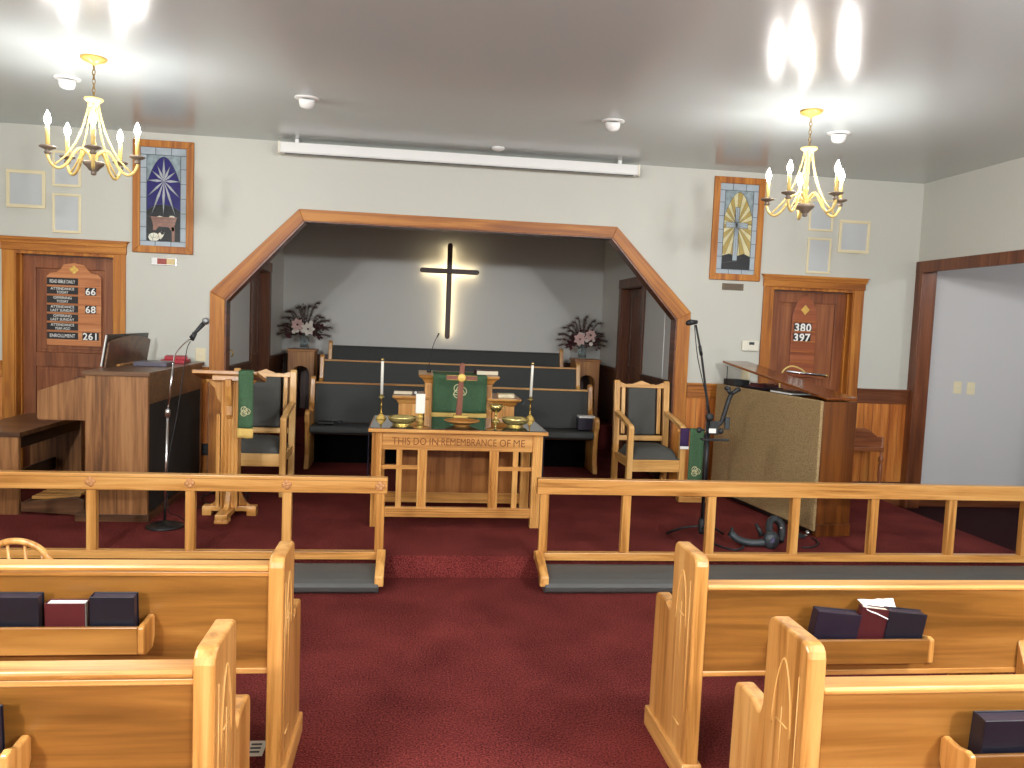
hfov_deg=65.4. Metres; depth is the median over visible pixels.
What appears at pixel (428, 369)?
gooseneck microphone
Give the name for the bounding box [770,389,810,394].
stack
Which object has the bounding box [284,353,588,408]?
trim
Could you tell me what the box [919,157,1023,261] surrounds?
wall
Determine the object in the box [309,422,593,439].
seat cushion
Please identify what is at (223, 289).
trim
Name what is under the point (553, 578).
altar rail
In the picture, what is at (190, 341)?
cable
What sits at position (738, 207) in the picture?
window
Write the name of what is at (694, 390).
trim
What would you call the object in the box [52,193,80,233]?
wall panel
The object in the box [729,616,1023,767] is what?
pew
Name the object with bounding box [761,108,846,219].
chandelier
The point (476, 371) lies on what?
bible
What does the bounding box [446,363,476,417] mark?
cross
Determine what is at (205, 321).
grille
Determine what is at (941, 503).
baseboard
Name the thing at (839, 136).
ceiling spotlight
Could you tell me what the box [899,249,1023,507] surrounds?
trim
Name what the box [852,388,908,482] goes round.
trim
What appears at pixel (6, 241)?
trim
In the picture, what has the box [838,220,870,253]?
wall panel
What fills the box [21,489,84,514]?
pedalboard
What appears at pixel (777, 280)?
trim
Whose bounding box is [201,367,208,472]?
trim
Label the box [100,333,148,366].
music stand
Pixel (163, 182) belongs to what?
window
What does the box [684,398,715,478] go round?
trim
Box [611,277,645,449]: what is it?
trim
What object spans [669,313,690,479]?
trim
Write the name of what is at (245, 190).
wall
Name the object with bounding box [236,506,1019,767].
floor
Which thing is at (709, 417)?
microphone stand
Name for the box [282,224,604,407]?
wall
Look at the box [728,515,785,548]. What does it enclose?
stand
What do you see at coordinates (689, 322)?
microphone
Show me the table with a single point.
(438, 460)
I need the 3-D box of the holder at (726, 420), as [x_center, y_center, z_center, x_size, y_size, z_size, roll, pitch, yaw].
[1.582,0.177,5.887,0.209,0.327,0.040,2,4,-4]
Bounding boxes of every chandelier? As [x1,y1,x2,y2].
[38,54,144,180]
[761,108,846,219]
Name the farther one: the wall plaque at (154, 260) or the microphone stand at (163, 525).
the wall plaque at (154, 260)
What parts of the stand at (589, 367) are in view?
arch panel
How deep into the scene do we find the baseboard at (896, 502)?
8.17 m
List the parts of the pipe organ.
panel, panel, rail, panel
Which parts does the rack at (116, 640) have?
panel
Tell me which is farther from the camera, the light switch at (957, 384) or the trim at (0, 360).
the light switch at (957, 384)
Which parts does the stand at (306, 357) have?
panel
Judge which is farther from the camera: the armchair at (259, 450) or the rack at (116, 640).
the armchair at (259, 450)
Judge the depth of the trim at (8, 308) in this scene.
7.08 m
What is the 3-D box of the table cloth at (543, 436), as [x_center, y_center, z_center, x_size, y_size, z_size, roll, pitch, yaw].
[0.236,0.617,6.375,0.006,0.460,0.180,2,4,-7]
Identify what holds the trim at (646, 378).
attached to the wall at (616, 269)
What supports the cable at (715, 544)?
on the platform
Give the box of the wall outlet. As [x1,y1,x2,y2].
[201,443,207,454]
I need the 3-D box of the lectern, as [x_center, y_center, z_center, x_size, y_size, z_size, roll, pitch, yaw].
[-2.174,0.447,6.104,0.465,1.121,0.600,2,4,-7]
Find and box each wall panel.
[6,169,45,208]
[52,150,80,187]
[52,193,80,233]
[805,237,831,273]
[808,199,833,231]
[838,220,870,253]
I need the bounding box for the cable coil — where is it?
[197,491,249,507]
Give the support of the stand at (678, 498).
on the platform
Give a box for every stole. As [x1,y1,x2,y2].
[237,370,255,437]
[679,428,689,448]
[687,428,704,479]
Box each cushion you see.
[241,435,288,453]
[253,377,280,426]
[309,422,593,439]
[314,383,587,427]
[618,442,678,459]
[627,387,655,434]
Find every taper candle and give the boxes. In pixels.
[380,358,383,393]
[529,362,533,396]
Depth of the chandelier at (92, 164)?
5.06 m
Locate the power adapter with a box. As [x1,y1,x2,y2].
[798,533,807,537]
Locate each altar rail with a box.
[0,470,387,592]
[533,477,1023,592]
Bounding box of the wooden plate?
[444,418,479,425]
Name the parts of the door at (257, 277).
panel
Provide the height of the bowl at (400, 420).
0.063 m
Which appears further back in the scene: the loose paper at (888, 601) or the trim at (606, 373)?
the trim at (606, 373)
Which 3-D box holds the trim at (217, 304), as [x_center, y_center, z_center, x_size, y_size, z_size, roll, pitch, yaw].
[-2.711,0.027,7.309,0.130,1.735,0.022,2,4,-7]
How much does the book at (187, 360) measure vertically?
0.030 m
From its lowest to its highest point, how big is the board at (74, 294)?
0.745 m
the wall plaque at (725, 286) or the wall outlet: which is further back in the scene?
the wall plaque at (725, 286)
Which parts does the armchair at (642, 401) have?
post, rail, arm, leg, rail, crest rail, rail, post, arm, leg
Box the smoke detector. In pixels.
[491,146,504,150]
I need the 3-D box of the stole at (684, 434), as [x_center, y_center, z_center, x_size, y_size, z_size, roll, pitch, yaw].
[1.558,0.494,7.230,0.081,0.184,0.060,2,4,-7]
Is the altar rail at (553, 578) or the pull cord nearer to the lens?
the altar rail at (553, 578)
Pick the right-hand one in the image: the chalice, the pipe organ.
the chalice
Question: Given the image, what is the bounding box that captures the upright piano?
[711,361,857,536]
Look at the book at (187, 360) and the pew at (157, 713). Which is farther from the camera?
the book at (187, 360)
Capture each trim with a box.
[0,235,129,254]
[0,360,1,376]
[0,377,2,418]
[1,249,125,418]
[14,250,113,467]
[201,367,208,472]
[201,383,207,469]
[208,292,224,473]
[210,209,303,299]
[224,221,677,479]
[229,361,251,370]
[249,262,272,434]
[270,353,284,408]
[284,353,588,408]
[300,209,616,236]
[597,364,614,423]
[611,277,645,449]
[612,227,690,318]
[638,374,667,478]
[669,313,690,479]
[684,383,716,479]
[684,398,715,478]
[757,286,863,401]
[762,274,869,290]
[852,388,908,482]
[852,403,905,481]
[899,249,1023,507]
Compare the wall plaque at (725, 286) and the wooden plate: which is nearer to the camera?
the wooden plate
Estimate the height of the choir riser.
0.319 m
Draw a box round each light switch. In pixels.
[196,348,204,360]
[741,370,749,379]
[953,381,961,393]
[966,382,974,394]
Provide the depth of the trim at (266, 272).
9.43 m
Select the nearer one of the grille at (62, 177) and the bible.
the grille at (62, 177)
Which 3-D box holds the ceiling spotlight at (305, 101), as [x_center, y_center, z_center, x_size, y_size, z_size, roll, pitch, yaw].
[-1.482,-2.037,5.759,0.176,0.103,0.176,2,4,-7]
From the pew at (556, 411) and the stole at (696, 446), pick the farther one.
the pew at (556, 411)
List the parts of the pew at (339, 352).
panel, rail, panel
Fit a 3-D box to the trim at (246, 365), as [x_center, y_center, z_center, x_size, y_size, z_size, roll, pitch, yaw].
[-2.737,0.317,7.999,0.037,1.054,1.025,2,4,-7]
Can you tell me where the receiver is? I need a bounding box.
[724,378,757,385]
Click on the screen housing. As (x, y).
(296, 148)
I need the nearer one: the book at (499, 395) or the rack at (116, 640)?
the rack at (116, 640)
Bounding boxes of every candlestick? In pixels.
[376,394,385,418]
[526,397,534,420]
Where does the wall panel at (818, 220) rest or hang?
attached to the wall at (245, 190)
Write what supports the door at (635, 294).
in the wall at (616, 269)
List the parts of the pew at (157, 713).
cap moulding, backrest, cap rail, panel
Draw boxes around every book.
[161,359,190,363]
[164,355,187,359]
[394,389,412,394]
[497,393,514,397]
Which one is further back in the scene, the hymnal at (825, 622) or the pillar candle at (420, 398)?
the pillar candle at (420, 398)
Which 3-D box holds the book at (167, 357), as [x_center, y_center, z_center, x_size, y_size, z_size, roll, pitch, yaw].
[-2.940,-0.233,6.979,0.180,0.028,0.240,1,5,-21]
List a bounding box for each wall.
[0,122,1023,485]
[230,248,283,364]
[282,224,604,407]
[600,240,670,379]
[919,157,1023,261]
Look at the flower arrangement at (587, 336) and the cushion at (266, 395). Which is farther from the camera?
the flower arrangement at (587, 336)
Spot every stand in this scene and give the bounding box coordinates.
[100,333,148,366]
[145,338,190,530]
[287,348,318,404]
[569,358,600,416]
[666,325,723,538]
[676,429,705,502]
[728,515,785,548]
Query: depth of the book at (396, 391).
7.01 m
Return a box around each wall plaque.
[151,257,175,265]
[722,283,743,290]
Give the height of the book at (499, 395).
0.032 m
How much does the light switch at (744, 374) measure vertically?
0.120 m
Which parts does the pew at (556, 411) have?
panel, rail, panel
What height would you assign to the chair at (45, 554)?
0.744 m
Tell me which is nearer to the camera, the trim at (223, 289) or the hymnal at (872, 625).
the hymnal at (872, 625)
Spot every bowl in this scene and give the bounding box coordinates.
[388,415,416,425]
[501,416,528,426]
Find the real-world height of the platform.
0.250 m
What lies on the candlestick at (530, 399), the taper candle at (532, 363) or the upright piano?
the taper candle at (532, 363)
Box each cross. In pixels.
[420,243,478,338]
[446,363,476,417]
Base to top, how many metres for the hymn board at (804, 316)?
0.815 m
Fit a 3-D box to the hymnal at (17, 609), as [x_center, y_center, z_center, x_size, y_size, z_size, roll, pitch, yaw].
[-1.621,0.767,2.602,0.165,0.173,0.058,2,4,-7]
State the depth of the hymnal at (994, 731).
2.09 m
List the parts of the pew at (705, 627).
moulding, panel, rail, backrest, cap rail, support panel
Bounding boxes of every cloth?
[367,432,369,475]
[431,371,486,417]
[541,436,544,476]
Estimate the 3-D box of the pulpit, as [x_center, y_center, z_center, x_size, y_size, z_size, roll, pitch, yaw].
[-0.521,0.447,7.241,1.123,1.087,0.608,2,4,-7]
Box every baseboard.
[859,481,900,505]
[919,500,1019,507]
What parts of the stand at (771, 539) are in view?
curved arm, upright arm, arm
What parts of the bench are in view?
panel, seat, panel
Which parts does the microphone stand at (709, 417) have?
leg, boom arm, boom clutch knob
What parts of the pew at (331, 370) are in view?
panel, rail, panel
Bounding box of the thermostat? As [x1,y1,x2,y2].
[741,340,758,351]
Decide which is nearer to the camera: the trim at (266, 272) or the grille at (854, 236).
the grille at (854, 236)
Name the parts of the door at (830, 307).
panel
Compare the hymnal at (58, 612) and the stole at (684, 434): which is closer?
the hymnal at (58, 612)
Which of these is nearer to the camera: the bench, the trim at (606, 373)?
the bench
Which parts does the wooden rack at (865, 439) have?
rail, turned post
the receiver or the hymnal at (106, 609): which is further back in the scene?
the receiver
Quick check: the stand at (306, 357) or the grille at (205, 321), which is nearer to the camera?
the grille at (205, 321)
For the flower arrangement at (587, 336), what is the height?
0.612 m
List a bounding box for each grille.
[10,173,41,204]
[55,153,77,184]
[55,196,77,230]
[202,318,209,324]
[841,223,867,250]
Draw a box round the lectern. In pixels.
[192,370,266,523]
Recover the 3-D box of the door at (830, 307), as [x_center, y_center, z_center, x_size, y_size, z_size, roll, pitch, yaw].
[2.948,0.060,8.087,0.830,1.975,0.114,2,4,-7]
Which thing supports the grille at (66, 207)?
attached to the wall panel at (66, 208)
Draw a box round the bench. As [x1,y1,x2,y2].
[0,413,82,514]
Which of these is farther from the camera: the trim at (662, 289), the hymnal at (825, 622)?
the trim at (662, 289)
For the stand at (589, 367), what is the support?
on the choir riser
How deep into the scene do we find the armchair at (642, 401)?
7.67 m
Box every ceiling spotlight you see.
[52,74,80,89]
[294,95,318,108]
[601,118,624,130]
[827,130,850,142]
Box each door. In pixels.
[23,255,112,470]
[253,272,259,434]
[622,288,641,445]
[768,291,845,391]
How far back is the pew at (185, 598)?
2.73 m
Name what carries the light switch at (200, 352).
attached to the wall at (245, 190)
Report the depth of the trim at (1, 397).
7.10 m
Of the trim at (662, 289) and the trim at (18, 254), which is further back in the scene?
the trim at (662, 289)
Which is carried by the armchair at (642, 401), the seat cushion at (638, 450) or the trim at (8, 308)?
the seat cushion at (638, 450)
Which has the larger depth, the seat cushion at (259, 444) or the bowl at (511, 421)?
the seat cushion at (259, 444)
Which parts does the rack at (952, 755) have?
panel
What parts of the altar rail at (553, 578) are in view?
post, post, post, rail, rail, post, post, post, post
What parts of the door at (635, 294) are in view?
panel, panel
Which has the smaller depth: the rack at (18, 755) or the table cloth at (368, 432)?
the rack at (18, 755)
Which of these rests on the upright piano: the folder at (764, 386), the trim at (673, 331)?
the folder at (764, 386)
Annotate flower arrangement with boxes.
[276,300,333,347]
[556,314,607,357]
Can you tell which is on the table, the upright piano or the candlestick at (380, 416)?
the candlestick at (380, 416)
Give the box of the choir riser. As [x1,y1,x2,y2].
[269,408,611,454]
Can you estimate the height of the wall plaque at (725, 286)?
0.065 m
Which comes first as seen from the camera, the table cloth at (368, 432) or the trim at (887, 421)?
the table cloth at (368, 432)
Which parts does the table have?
leg, leg, post, panel, glass, post, leg, leg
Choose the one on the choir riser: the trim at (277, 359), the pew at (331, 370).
the pew at (331, 370)
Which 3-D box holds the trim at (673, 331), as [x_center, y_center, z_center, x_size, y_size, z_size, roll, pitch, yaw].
[-0.527,-0.249,7.618,4.260,2.417,0.153,2,4,-7]
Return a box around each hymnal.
[0,592,44,626]
[0,704,4,752]
[44,599,89,626]
[89,592,138,626]
[808,606,861,638]
[857,604,890,638]
[883,606,927,638]
[967,710,1023,753]
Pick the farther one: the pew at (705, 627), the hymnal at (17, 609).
the pew at (705, 627)
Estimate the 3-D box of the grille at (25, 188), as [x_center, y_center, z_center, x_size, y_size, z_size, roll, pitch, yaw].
[-4.263,-1.711,6.994,0.265,0.268,0.006,2,4,-7]
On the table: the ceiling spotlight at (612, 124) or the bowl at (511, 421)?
the bowl at (511, 421)
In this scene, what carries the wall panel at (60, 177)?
attached to the wall at (245, 190)
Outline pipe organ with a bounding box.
[37,335,204,521]
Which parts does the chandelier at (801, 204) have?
bulb, arm, brace rod, bulb, arm, brace rod, arm, bulb, chain, brace rod, arm, brace rod, arm, bulb, bulb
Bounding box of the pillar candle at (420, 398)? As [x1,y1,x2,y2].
[415,394,424,413]
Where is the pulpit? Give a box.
[392,370,520,475]
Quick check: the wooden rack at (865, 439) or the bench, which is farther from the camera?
the wooden rack at (865, 439)
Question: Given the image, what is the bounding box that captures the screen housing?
[278,139,640,176]
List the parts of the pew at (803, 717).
panel, backrest, cap rail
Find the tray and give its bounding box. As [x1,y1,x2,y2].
[697,421,728,440]
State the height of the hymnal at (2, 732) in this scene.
0.163 m
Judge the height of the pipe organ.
1.334 m
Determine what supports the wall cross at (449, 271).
attached to the wall at (369, 282)
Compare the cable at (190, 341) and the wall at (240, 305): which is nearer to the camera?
the cable at (190, 341)
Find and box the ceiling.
[0,0,1023,183]
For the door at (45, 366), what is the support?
in the wall at (245, 190)
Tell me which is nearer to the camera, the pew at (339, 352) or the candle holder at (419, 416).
the candle holder at (419, 416)
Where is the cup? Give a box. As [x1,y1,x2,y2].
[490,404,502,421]
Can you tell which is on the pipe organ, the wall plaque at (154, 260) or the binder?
the binder
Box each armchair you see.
[234,368,296,496]
[610,380,685,479]
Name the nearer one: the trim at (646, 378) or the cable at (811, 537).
the cable at (811, 537)
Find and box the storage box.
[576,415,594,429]
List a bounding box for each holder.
[416,413,423,421]
[719,386,740,429]
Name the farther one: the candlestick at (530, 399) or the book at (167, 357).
the book at (167, 357)
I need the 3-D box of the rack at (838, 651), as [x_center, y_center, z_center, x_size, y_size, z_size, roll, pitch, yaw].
[1.274,0.982,2.974,0.568,0.110,0.118,2,4,-7]
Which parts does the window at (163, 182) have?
glass pane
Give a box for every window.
[132,139,193,254]
[709,176,765,281]
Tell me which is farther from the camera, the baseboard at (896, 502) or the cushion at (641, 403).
the baseboard at (896, 502)
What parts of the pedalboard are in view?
rail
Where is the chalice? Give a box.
[487,404,505,421]
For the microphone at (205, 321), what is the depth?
5.63 m
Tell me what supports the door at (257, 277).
in the wall at (240, 305)
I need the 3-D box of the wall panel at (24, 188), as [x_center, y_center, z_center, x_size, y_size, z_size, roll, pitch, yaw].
[-4.263,-1.710,6.990,0.325,0.328,0.014,2,4,-7]
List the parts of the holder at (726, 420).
flex arm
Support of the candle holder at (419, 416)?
on the table
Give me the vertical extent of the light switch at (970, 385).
0.125 m
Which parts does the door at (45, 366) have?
panel, panel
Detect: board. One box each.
[47,263,101,346]
[788,297,816,377]
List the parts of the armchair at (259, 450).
rail, rail, crest rail, leg, arm, rail, post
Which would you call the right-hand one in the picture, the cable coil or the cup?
the cup
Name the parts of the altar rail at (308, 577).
post, post, rail, rail, post, post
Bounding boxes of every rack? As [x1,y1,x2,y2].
[0,614,154,655]
[0,735,30,767]
[818,635,933,664]
[854,428,886,499]
[939,736,1023,767]
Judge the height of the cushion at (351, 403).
0.405 m
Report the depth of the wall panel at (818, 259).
7.90 m
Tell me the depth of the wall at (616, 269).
9.88 m
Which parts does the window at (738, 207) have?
glass pane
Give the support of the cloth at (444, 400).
hanging from the pulpit
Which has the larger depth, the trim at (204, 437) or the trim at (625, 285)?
the trim at (625, 285)
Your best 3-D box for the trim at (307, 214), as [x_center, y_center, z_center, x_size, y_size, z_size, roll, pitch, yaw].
[-0.468,-1.499,7.455,2.967,0.103,0.022,2,4,-7]
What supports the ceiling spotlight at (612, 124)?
attached to the ceiling
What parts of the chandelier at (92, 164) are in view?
bulb, bulb, arm, brace rod, arm, brace rod, bulb, arm, chain, brace rod, arm, brace rod, arm, bulb, bulb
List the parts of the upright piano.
rail, lid, panel, panel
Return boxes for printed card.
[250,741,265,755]
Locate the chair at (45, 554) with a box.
[0,538,52,558]
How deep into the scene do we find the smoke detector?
7.07 m
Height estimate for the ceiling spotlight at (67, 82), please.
0.104 m
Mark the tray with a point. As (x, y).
(714, 429)
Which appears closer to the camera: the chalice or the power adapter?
the power adapter
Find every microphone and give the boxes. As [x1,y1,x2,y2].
[189,318,209,340]
[427,333,439,371]
[686,319,697,325]
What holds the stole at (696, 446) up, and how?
hanging from the stand at (678, 498)
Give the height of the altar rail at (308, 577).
0.677 m
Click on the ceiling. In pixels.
(925, 91)
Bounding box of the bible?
[474,369,498,375]
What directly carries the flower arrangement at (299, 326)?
on the stand at (306, 357)
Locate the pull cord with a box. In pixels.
[662,313,665,373]
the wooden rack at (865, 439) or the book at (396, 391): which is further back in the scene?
the wooden rack at (865, 439)
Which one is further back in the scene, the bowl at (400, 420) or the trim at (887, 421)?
the trim at (887, 421)
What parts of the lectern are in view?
frame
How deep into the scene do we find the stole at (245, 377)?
5.90 m
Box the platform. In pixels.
[0,443,1023,577]
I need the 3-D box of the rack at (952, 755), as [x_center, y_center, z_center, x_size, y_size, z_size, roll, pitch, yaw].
[1.637,1.018,2.167,0.945,0.109,0.118,2,4,-7]
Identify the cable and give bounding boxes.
[166,341,190,519]
[714,543,744,550]
[802,537,818,547]
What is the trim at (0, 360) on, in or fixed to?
attached to the wall at (245, 190)
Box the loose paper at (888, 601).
[857,598,895,618]
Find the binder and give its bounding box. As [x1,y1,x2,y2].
[133,360,174,366]
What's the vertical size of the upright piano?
1.286 m
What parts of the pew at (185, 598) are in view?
cap rail, cap moulding, backrest, rail, panel, moulding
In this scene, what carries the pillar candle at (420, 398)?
on the candle holder at (419, 416)
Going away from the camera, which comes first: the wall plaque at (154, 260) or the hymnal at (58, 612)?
the hymnal at (58, 612)
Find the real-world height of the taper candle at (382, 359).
0.313 m
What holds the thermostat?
attached to the wall at (245, 190)
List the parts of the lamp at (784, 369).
curved arm, lamp shade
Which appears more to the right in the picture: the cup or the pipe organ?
the cup
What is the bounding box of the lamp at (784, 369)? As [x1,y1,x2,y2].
[779,365,827,387]
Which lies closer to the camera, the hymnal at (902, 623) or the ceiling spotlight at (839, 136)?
the hymnal at (902, 623)
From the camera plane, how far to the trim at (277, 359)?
10.18 m
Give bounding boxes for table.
[368,415,547,527]
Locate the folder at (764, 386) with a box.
[744,382,782,389]
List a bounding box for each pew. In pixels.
[0,541,302,767]
[0,619,249,767]
[304,376,599,473]
[319,354,579,388]
[328,340,563,366]
[644,541,1023,767]
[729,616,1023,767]
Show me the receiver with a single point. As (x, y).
(733, 382)

